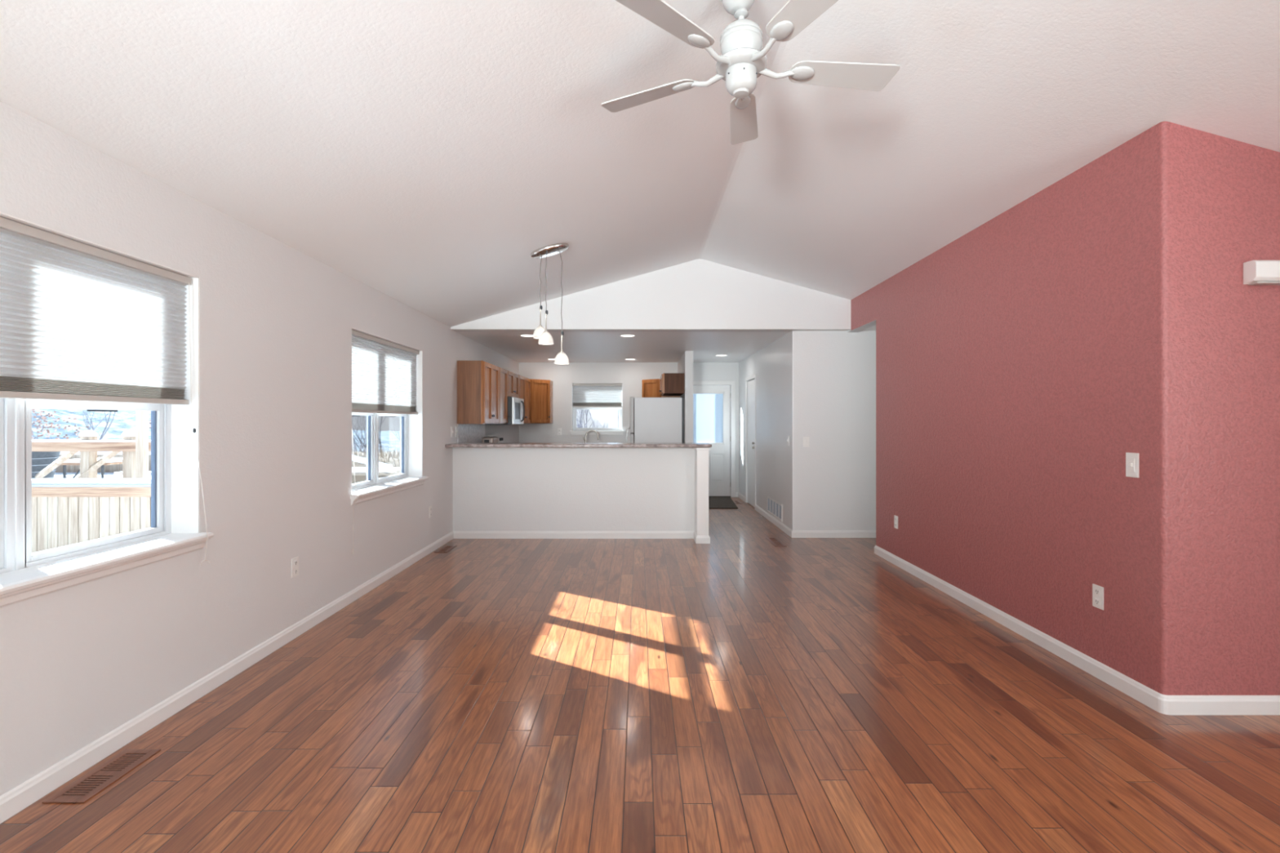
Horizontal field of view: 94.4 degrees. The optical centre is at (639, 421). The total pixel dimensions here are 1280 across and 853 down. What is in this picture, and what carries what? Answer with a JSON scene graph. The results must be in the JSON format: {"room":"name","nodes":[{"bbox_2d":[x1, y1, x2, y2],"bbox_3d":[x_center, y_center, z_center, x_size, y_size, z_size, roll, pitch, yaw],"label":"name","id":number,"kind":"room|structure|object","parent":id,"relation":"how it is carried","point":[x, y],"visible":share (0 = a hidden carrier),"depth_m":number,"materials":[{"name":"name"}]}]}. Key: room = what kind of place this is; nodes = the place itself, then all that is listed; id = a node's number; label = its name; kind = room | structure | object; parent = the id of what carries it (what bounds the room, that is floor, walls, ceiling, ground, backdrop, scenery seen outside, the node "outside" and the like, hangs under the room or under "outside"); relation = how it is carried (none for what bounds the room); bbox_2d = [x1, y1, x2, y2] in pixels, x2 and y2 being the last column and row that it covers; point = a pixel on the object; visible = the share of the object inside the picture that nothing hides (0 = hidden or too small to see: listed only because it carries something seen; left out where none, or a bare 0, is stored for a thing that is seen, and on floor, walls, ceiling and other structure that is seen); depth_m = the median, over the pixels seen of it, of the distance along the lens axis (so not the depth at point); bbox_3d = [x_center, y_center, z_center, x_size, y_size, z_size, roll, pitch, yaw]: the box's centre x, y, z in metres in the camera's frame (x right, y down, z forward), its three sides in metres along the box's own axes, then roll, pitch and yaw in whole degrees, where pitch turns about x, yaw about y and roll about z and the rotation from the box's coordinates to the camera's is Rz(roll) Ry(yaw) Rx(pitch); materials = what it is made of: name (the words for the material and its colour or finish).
{"room":"living room","nodes":[
{"label":"living room","id":0,"kind":"room"},
{"bbox_2d":[0,100,519,795],"bbox_3d":[-2.268,0.083,3.150,0.209,2.540,15.300,0,0,0],"label":"wall","id":1,"kind":"structure","parent":0,"point":[78,663],"depth_m":3.12,"materials":[{"name":"white paint"}]},
{"bbox_2d":[0,211,213,607],"bbox_3d":[-2.240,-0.042,2.186,0.264,1.340,1.502,0,0,0],"label":"window","id":2,"kind":"structure","parent":1,"relation":"in","point":[174,531],"depth_m":2.50,"materials":[{"name":"white plastic"}]},
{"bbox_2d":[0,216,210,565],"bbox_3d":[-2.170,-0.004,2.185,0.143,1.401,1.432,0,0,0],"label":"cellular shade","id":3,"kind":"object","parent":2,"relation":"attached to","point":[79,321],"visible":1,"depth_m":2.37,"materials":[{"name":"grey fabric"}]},
{"bbox_2d":[0,531,453,823],"bbox_3d":[-2.156,1.310,1.235,0.014,0.085,11.270,0,0,0],"label":"baseboard","id":4,"kind":"structure","parent":1,"relation":"attached to","point":[13,802],"depth_m":2.71,"materials":[{"name":"white wood"}]},
{"bbox_2d":[291,556,298,577],"bbox_3d":[-2.159,0.913,3.720,0.009,0.120,0.074,0,0,0],"label":"wall outlet","id":5,"kind":"object","parent":1,"relation":"attached to","point":[295,562],"visible":1,"depth_m":3.71,"materials":[{"name":"white plastic"}]},
{"bbox_2d":[350,327,428,505],"bbox_3d":[-2.240,-0.042,5.186,0.264,1.340,1.501,0,0,0],"label":"window","id":6,"kind":"structure","parent":1,"relation":"in","point":[387,453],"depth_m":5.39,"materials":[{"name":"white plastic"}]},
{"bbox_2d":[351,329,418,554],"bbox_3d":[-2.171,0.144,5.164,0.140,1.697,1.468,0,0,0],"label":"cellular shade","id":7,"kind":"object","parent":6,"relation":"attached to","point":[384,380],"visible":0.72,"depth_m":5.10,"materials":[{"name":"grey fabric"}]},
{"bbox_2d":[428,506,431,518],"bbox_3d":[-2.159,0.933,6.130,0.009,0.120,0.074,0,0,0],"label":"wall outlet","id":8,"kind":"object","parent":1,"relation":"attached to","point":[429,507],"visible":1,"depth_m":6.11,"materials":[{"name":"white plastic"}]},
{"bbox_2d":[450,426,453,437],"bbox_3d":[-2.155,0.118,6.840,0.016,0.120,0.074,0,0,0],"label":"light switch","id":9,"kind":"object","parent":1,"relation":"attached to","point":[451,428],"visible":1,"depth_m":6.82,"materials":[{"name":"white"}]},
{"bbox_2d":[457,423,484,442],"bbox_3d":[-2.160,0.225,7.675,0.006,0.393,1.230,0,0,0],"label":"backsplash","id":10,"kind":"structure","parent":1,"relation":"attached to","point":[467,433],"depth_m":7.62,"materials":[{"name":"grey tile"}]},
{"bbox_2d":[457,360,498,423],"bbox_3d":[-1.988,-0.350,7.407,0.349,0.753,0.754,0,0,0],"label":"upper cabinet","id":11,"kind":"object","parent":1,"relation":"attached to","point":[477,381],"visible":1,"depth_m":7.03,"materials":[{"name":"brown wood"}]},
{"bbox_2d":[497,366,509,423],"bbox_3d":[-1.988,-0.350,8.040,0.349,0.753,0.509,0,0,0],"label":"upper cabinet","id":12,"kind":"object","parent":1,"relation":"attached to","point":[503,373],"visible":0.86,"depth_m":8.06,"materials":[{"name":"brown wood"}]},
{"bbox_2d":[506,369,519,397],"bbox_3d":[-1.988,-0.539,8.675,0.349,0.375,0.759,0,0,0],"label":"upper cabinet","id":13,"kind":"object","parent":1,"relation":"attached to","point":[513,378],"visible":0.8,"depth_m":8.63,"materials":[{"name":"brown wood"}]},
{"bbox_2d":[484,396,524,424],"bbox_3d":[-1.935,-0.154,8.675,0.452,0.391,0.750,0,0,0],"label":"microwave","id":14,"kind":"object","parent":13,"relation":"attached to","point":[516,407],"visible":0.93,"depth_m":8.43,"materials":[{"name":"silver metal"}]},
{"bbox_2d":[517,374,530,423],"bbox_3d":[-1.988,-0.350,9.545,0.349,0.753,0.979,0,0,0],"label":"upper cabinet","id":15,"kind":"object","parent":1,"relation":"attached to","point":[524,382],"visible":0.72,"depth_m":9.69,"materials":[{"name":"brown wood"}]},
{"bbox_2d":[452,447,694,532],"bbox_3d":[-0.732,0.820,6.930,2.863,1.066,0.120,0,0,0],"label":"wall","id":16,"kind":"structure","parent":0,"point":[495,489],"depth_m":6.87,"materials":[{"name":"white paint"}]},
{"bbox_2d":[453,531,693,538],"bbox_3d":[-0.753,1.310,6.863,2.791,0.085,0.014,0,0,0],"label":"baseboard","id":17,"kind":"structure","parent":16,"relation":"attached to","point":[456,535],"depth_m":6.86,"materials":[{"name":"white wood"}]},
{"bbox_2d":[444,442,711,447],"bbox_3d":[-0.673,0.268,6.825,2.977,0.036,0.470,0,0,0],"label":"countertop","id":18,"kind":"structure","parent":16,"relation":"on","point":[459,444],"depth_m":6.59,"materials":[{"name":"stone"}]},
{"bbox_2d":[693,447,709,535],"bbox_3d":[0.708,0.821,6.801,0.148,1.064,0.438,0,0,0],"label":"trim","id":19,"kind":"structure","parent":16,"relation":"attached to","point":[701,454],"depth_m":6.59,"materials":[{"name":"white"}]},
{"bbox_2d":[693,531,710,543],"bbox_3d":[0.708,1.310,6.798,0.160,0.085,0.444,0,0,0],"label":"baseboard","id":20,"kind":"structure","parent":16,"relation":"attached to","point":[698,539],"depth_m":6.58,"materials":[{"name":"white wood"}]},
{"bbox_2d":[519,362,738,492],"bbox_3d":[-0.127,0.118,10.750,4.073,2.470,0.200,0,0,0],"label":"wall","id":21,"kind":"structure","parent":0,"point":[631,375],"depth_m":10.65,"materials":[{"name":"white paint"}]},
{"bbox_2d":[529,378,552,423],"bbox_3d":[-1.855,-0.350,10.343,0.614,0.753,0.612,0,0,0],"label":"upper cabinet","id":22,"kind":"object","parent":21,"relation":"attached to","point":[541,390],"visible":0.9,"depth_m":10.21,"materials":[{"name":"brown wood"}]},
{"bbox_2d":[557,428,561,435],"bbox_3d":[-1.430,0.183,10.646,0.074,0.120,0.009,0,0,0],"label":"wall outlet","id":23,"kind":"object","parent":21,"relation":"attached to","point":[559,430],"visible":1,"depth_m":10.64,"materials":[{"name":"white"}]},
{"bbox_2d":[569,382,624,435],"bbox_3d":[-0.756,-0.231,10.723,0.976,0.937,0.215,0,0,0],"label":"window","id":24,"kind":"structure","parent":21,"relation":"in","point":[575,431],"depth_m":10.75,"materials":[{"name":"white plastic"}]},
{"bbox_2d":[572,383,622,407],"bbox_3d":[-0.756,-0.474,10.700,0.892,0.430,0.050,0,0,0],"label":"cellular shade","id":25,"kind":"object","parent":24,"relation":"attached to","point":[584,395],"visible":1,"depth_m":10.70,"materials":[{"name":"grey fabric"}]},
{"bbox_2d":[641,378,679,397],"bbox_3d":[0.370,-0.354,10.337,0.644,0.755,0.625,0,0,0],"label":"upper cabinet","id":26,"kind":"object","parent":21,"relation":"attached to","point":[650,388],"visible":0.35,"depth_m":10.17,"materials":[{"name":"brown wood"}]},
{"bbox_2d":[693,381,735,497],"bbox_3d":[1.261,0.310,10.701,0.922,2.085,0.138,0,0,0],"label":"door","id":27,"kind":"structure","parent":21,"relation":"in","point":[713,402],"depth_m":10.68,"materials":[{"name":"white"}]},
{"bbox_2d":[0,497,1279,852],"bbox_3d":[1.149,1.353,3.307,6.806,0.001,17.610,0,0,0],"label":"floor","id":28,"kind":"structure","parent":0,"point":[738,691],"depth_m":2.59,"materials":[{"name":"brown wood"}]},
{"bbox_2d":[41,748,160,803],"bbox_3d":[-2.043,1.351,2.270,0.150,0.005,0.344,0,0,0],"label":"floor vent","id":29,"kind":"object","parent":28,"relation":"in","point":[104,775],"visible":1,"depth_m":2.25,"materials":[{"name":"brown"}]},
{"bbox_2d":[434,545,457,552],"bbox_3d":[-2.051,1.351,6.290,0.133,0.005,0.344,0,0,0],"label":"floor vent","id":30,"kind":"object","parent":28,"relation":"in","point":[446,548],"visible":1,"depth_m":6.28,"materials":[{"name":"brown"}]},
{"bbox_2d":[486,433,502,442],"bbox_3d":[-1.845,0.763,8.675,0.631,1.180,0.744,0,0,0],"label":"range","id":31,"kind":"object","parent":28,"relation":"on","point":[499,436],"visible":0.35,"depth_m":8.79,"materials":[{"name":"white metal"}]},
{"bbox_2d":[625,396,684,442],"bbox_3d":[0.239,0.475,9.525,0.901,1.715,0.850,0,0,0],"label":"refrigerator","id":32,"kind":"object","parent":28,"relation":"on","point":[652,420],"visible":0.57,"depth_m":9.10,"materials":[{"name":"grey metal"}]},
{"bbox_2d":[708,497,737,508],"bbox_3d":[1.230,1.347,9.885,0.780,0.012,1.330,0,0,0],"label":"doormat","id":33,"kind":"object","parent":28,"relation":"on","point":[713,502],"visible":0.56,"depth_m":9.75,"materials":[{"name":"black fabric"}]},
{"bbox_2d":[765,537,786,546],"bbox_3d":[1.535,1.351,6.660,0.130,0.005,0.484,0,0,0],"label":"floor vent","id":34,"kind":"object","parent":28,"relation":"in","point":[775,542],"visible":1,"depth_m":6.62,"materials":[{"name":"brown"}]},
{"bbox_3d":[-1.843,0.908,7.953,0.636,0.890,0.685,0,0,0],"label":"base cabinet","id":35,"kind":"object","parent":28,"relation":"on","visible":0},
{"bbox_3d":[-1.850,0.442,7.954,0.621,0.038,0.688,0,0,0],"label":"countertop","id":36,"kind":"structure","parent":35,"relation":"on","visible":0},
{"bbox_2d":[481,436,497,442],"bbox_3d":[-2.010,0.309,7.989,0.160,0.217,0.302,0,0,0],"label":"toaster","id":37,"kind":"object","parent":36,"relation":"on","point":[486,439],"visible":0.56,"depth_m":7.85,"materials":[{"name":"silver metal"}]},
{"bbox_3d":[-1.231,0.908,10.319,1.861,0.890,0.658,0,0,0],"label":"base cabinet","id":38,"kind":"object","parent":28,"relation":"on","visible":0},
{"bbox_3d":[-1.220,0.442,9.850,1.881,0.038,1.596,0,0,0],"label":"countertop","id":39,"kind":"structure","parent":38,"relation":"on","visible":0},
{"bbox_2d":[582,429,599,442],"bbox_3d":[-0.843,0.281,10.350,0.278,0.284,0.060,0,0,0],"label":"faucet","id":40,"kind":"object","parent":39,"relation":"on","point":[588,431],"visible":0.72,"depth_m":10.34,"materials":[{"name":"silver metal"}]},
{"bbox_2d":[0,0,1279,326],"bbox_3d":[0.597,-1.514,1.155,6.120,1.019,11.310,0,0,0],"label":"ceiling","id":41,"kind":"structure","parent":0,"point":[421,152],"depth_m":2.84,"materials":[{"name":"white paint"}]},
{"bbox_2d":[530,242,568,364],"bbox_3d":[-0.762,-1.008,5.035,0.326,1.016,0.296,0,0,0],"label":"pendant light","id":42,"kind":"object","parent":41,"relation":"hanging from","point":[544,337],"visible":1,"depth_m":5.04,"materials":[{"name":"silver metal"}]},
{"bbox_2d":[600,0,899,144],"bbox_3d":[0.457,-1.589,2.462,1.263,0.478,1.276,0,0,0],"label":"ceiling fan","id":43,"kind":"object","parent":41,"relation":"hanging from","point":[742,60],"visible":1,"depth_m":2.42,"materials":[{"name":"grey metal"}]},
{"bbox_2d":[450,258,850,332],"bbox_3d":[0.136,-1.493,6.900,4.598,0.862,0.200,0,0,0],"label":"wall","id":44,"kind":"structure","parent":0,"point":[699,295],"depth_m":6.80,"materials":[{"name":"white paint"}]},
{"bbox_2d":[458,324,875,362],"bbox_3d":[1.218,-1.117,8.375,6.963,0.100,4.750,0,0,0],"label":"ceiling","id":45,"kind":"structure","parent":0,"point":[579,347],"depth_m":8.40,"materials":[{"name":"white paint"}]},
{"bbox_2d":[520,334,533,337],"bbox_3d":[-1.380,-1.065,7.340,0.198,0.004,0.198,0,0,0],"label":"recessed light","id":46,"kind":"object","parent":45,"relation":"in","point":[523,335],"visible":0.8,"depth_m":7.35,"materials":[{"name":"white"}]},
{"bbox_2d":[619,334,635,337],"bbox_3d":[-0.143,-1.065,7.340,0.198,0.004,0.198,0,0,0],"label":"recessed light","id":47,"kind":"object","parent":45,"relation":"in","point":[623,335],"visible":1,"depth_m":7.35,"materials":[{"name":"white"}]},
{"bbox_2d":[677,351,693,442],"bbox_3d":[0.753,0.143,9.790,0.121,2.420,1.720,0,0,0],"label":"wall","id":48,"kind":"structure","parent":0,"point":[685,365],"depth_m":8.93,"materials":[{"name":"white paint"}]},
{"bbox_2d":[659,373,684,395],"bbox_3d":[0.508,-0.592,9.560,0.367,0.310,0.920,0,0,0],"label":"upper cabinet","id":49,"kind":"object","parent":48,"relation":"attached to","point":[670,384],"visible":1,"depth_m":9.10,"materials":[{"name":"brown wood"}]},
{"bbox_2d":[738,330,793,530],"bbox_3d":[1.850,0.129,8.787,0.120,2.448,3.726,0,0,0],"label":"wall","id":50,"kind":"structure","parent":0,"point":[772,365],"depth_m":8.00,"materials":[{"name":"white paint"}]},
{"bbox_2d":[735,492,745,502],"bbox_3d":[1.764,1.310,10.290,0.053,0.085,0.720,0,0,0],"label":"baseboard","id":51,"kind":"structure","parent":50,"relation":"attached to","point":[739,495],"depth_m":10.38,"materials":[{"name":"white wood"}]},
{"bbox_2d":[745,373,755,509],"bbox_3d":[1.824,0.309,9.505,0.132,2.087,0.840,0,0,0],"label":"door","id":52,"kind":"structure","parent":50,"relation":"in","point":[752,384],"depth_m":9.52,"materials":[{"name":"white wood"}]},
{"bbox_2d":[767,496,782,522],"bbox_3d":[1.786,1.143,7.830,0.008,0.224,0.860,0,0,0],"label":"air vent","id":53,"kind":"object","parent":50,"relation":"in","point":[778,517],"visible":1,"depth_m":7.77,"materials":[{"name":"white metal"}]},
{"bbox_2d":[786,435,789,445],"bbox_3d":[1.782,0.227,7.110,0.016,0.120,0.074,0,0,0],"label":"light switch","id":54,"kind":"object","parent":50,"relation":"attached to","point":[788,437],"visible":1,"depth_m":7.09,"materials":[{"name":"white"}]},
{"bbox_2d":[793,330,875,530],"bbox_3d":[3.175,0.133,6.980,2.750,2.440,0.120,0,0,0],"label":"wall","id":55,"kind":"structure","parent":0,"point":[834,371],"depth_m":6.92,"materials":[{"name":"white paint"}]},
{"bbox_2d":[803,436,809,446],"bbox_3d":[1.950,0.233,6.912,0.074,0.120,0.016,0,0,0],"label":"light switch","id":56,"kind":"object","parent":55,"relation":"attached to","point":[806,439],"visible":1,"depth_m":6.91,"materials":[{"name":"white plastic"}]},
{"bbox_2d":[755,504,875,537],"bbox_3d":[3.088,1.310,8.008,2.624,0.085,2.204,0,0,0],"label":"baseboard","id":57,"kind":"structure","parent":55,"relation":"attached to","point":[793,534],"depth_m":6.91,"materials":[{"name":"white wood"}]},
{"bbox_2d":[847,120,1279,695],"bbox_3d":[3.515,-0.147,4.833,2.170,3.000,4.174,0,0,0],"label":"wall","id":58,"kind":"structure","parent":0,"point":[1108,313],"depth_m":3.05,"materials":[{"name":"paint"}]},
{"bbox_2d":[893,515,897,528],"bbox_3d":[2.425,0.948,5.600,0.009,0.120,0.074,0,0,0],"label":"wall outlet","id":59,"kind":"object","parent":58,"relation":"attached to","point":[895,517],"visible":1,"depth_m":5.59,"materials":[{"name":"white plastic"}]},
{"bbox_2d":[874,545,1279,715],"bbox_3d":[3.011,1.310,4.413,1.191,0.085,3.362,0,0,0],"label":"baseboard","id":60,"kind":"structure","parent":58,"relation":"attached to","point":[1162,704],"depth_m":3.02,"materials":[{"name":"white wood"}]},
{"bbox_2d":[1092,583,1103,610],"bbox_3d":[2.425,0.926,3.134,0.009,0.120,0.074,0,0,0],"label":"wall outlet","id":61,"kind":"object","parent":58,"relation":"attached to","point":[1097,591],"visible":1,"depth_m":3.13,"materials":[{"name":"white plastic"}]},
{"bbox_2d":[1094,588,1100,595],"bbox_3d":[2.424,0.899,3.134,0.004,0.030,0.034,0,0,0],"label":"receptacle","id":62,"kind":"object","parent":61,"relation":"attached to","point":[1097,591],"depth_m":3.13,"materials":[{"name":"grey plastic"}]},
{"bbox_2d":[1094,598,1100,605],"bbox_3d":[2.424,0.953,3.134,0.004,0.030,0.034,0,0,0],"label":"receptacle","id":63,"kind":"object","parent":61,"relation":"attached to","point":[1097,601],"depth_m":3.13,"materials":[{"name":"grey plastic"}]},
{"bbox_2d":[1125,452,1138,477],"bbox_3d":[2.422,0.213,2.916,0.016,0.120,0.074,0,0,0],"label":"light switch","id":64,"kind":"object","parent":58,"relation":"attached to","point":[1131,459],"visible":1,"depth_m":2.91,"materials":[{"name":"white plastic"}]},
{"bbox_2d":[1243,260,1279,284],"bbox_3d":[2.913,-0.684,2.716,0.233,0.105,0.060,0,0,0],"label":"door chime","id":65,"kind":"object","parent":58,"relation":"attached to","point":[1255,272],"visible":1,"depth_m":2.69,"materials":[{"name":"white plastic"}]},
{"label":"outside","id":66,"kind":"structure","parent":0,"visible":0},
{"bbox_3d":[0.000,3.903,30.000,80.000,4.700,80.000,0,0,0],"label":"ground","id":67,"kind":"structure","parent":66,"visible":0},
{"bbox_2d":[31,408,88,439],"bbox_3d":[-17.722,0.564,17.620,1.915,3.386,1.930,0,0,0],"label":"leafy shrub","id":68,"kind":"object","parent":67,"relation":"on","point":[44,418],"visible":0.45,"depth_m":17.72,"materials":[{"name":"brown plant"}]},
{"bbox_2d":[31,479,151,553],"bbox_3d":[-7.058,1.342,6.515,4.285,1.422,0.150,0,0,0],"label":"fence","id":69,"kind":"object","parent":67,"relation":"on","point":[65,512],"visible":0.26,"depth_m":6.50,"materials":[{"name":"cedar"},{"name":"snow"}]},
{"bbox_2d":[82,409,115,439],"bbox_3d":[-17.078,0.075,19.020,2.035,4.998,2.805,0,0,0],"label":"bare tree","id":70,"kind":"object","parent":67,"relation":"on","point":[91,419],"visible":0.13,"depth_m":19.03,"materials":[{"name":"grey plant"}]},
{"bbox_2d":[576,409,588,427],"bbox_3d":[-3.072,0.089,28.436,3.538,6.160,2.577,0,0,-29],"label":"bare tree","id":71,"kind":"object","parent":67,"relation":"on","point":[576,410],"visible":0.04,"depth_m":28.42,"materials":[{"name":"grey plant"}]},
{"bbox_2d":[576,409,608,427],"bbox_3d":[-1.294,0.350,17.983,2.612,4.613,2.157,0,0,12],"label":"bare tree","id":72,"kind":"object","parent":67,"relation":"on","point":[581,415],"visible":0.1,"depth_m":18.06,"materials":[{"name":"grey plant"}]},
{"bbox_2d":[586,409,618,427],"bbox_3d":[-0.687,0.411,23.311,2.921,5.332,2.696,0,0,26],"label":"bare tree","id":73,"kind":"object","parent":67,"relation":"on","point":[586,410],"visible":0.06,"depth_m":23.05,"materials":[{"name":"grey plant"}]},
{"bbox_2d":[608,409,617,427],"bbox_3d":[-0.530,-0.047,12.075,0.180,3.600,0.150,0,0,0],"label":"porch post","id":74,"kind":"object","parent":67,"relation":"on","point":[613,414],"visible":0.11,"depth_m":12.00,"materials":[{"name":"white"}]},
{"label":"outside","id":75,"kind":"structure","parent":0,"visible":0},
{"bbox_2d":[31,408,151,439],"bbox_3d":[-28.619,-1.085,40.946,116.750,15.876,102.107,0,0,0],"label":"hillside","id":76,"kind":"structure","parent":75,"point":[123,420],"depth_m":43.65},
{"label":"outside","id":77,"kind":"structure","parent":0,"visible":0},
{"bbox_2d":[53,472,151,479],"bbox_3d":[-14.450,1.853,11.575,19.100,0.900,10.050,0,0,0],"label":"patio","id":78,"kind":"structure","parent":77,"point":[57,475],"depth_m":15.47,"materials":[{"name":"white"}]},
{"bbox_2d":[31,451,60,479],"bbox_3d":[-10.100,0.928,9.750,0.860,0.950,0.860,0,0,0],"label":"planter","id":79,"kind":"object","parent":78,"relation":"on","point":[40,460],"visible":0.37,"depth_m":9.66,"materials":[{"name":"grey"}]},
{"bbox_2d":[31,430,151,479],"bbox_3d":[-9.200,0.765,9.115,4.600,1.275,0.250,0,0,0],"label":"railing","id":80,"kind":"object","parent":78,"relation":"on","point":[88,445],"visible":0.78,"depth_m":9.06,"materials":[{"name":"brown wood"}]},
{"bbox_2d":[46,457,151,479],"bbox_3d":[-9.060,1.018,10.225,1.120,0.770,1.690,0,0,0],"label":"picnic table","id":81,"kind":"object","parent":78,"relation":"on","point":[113,460],"visible":0.2,"depth_m":9.83,"materials":[{"name":"brown wood"}]},
{"bbox_2d":[55,451,151,472],"bbox_3d":[-15.750,1.263,16.450,12.500,0.880,0.180,0,0,0],"label":"fence","id":82,"kind":"object","parent":78,"relation":"on","point":[112,468],"visible":0.11,"depth_m":16.42,"materials":[{"name":"brown wood"}]},
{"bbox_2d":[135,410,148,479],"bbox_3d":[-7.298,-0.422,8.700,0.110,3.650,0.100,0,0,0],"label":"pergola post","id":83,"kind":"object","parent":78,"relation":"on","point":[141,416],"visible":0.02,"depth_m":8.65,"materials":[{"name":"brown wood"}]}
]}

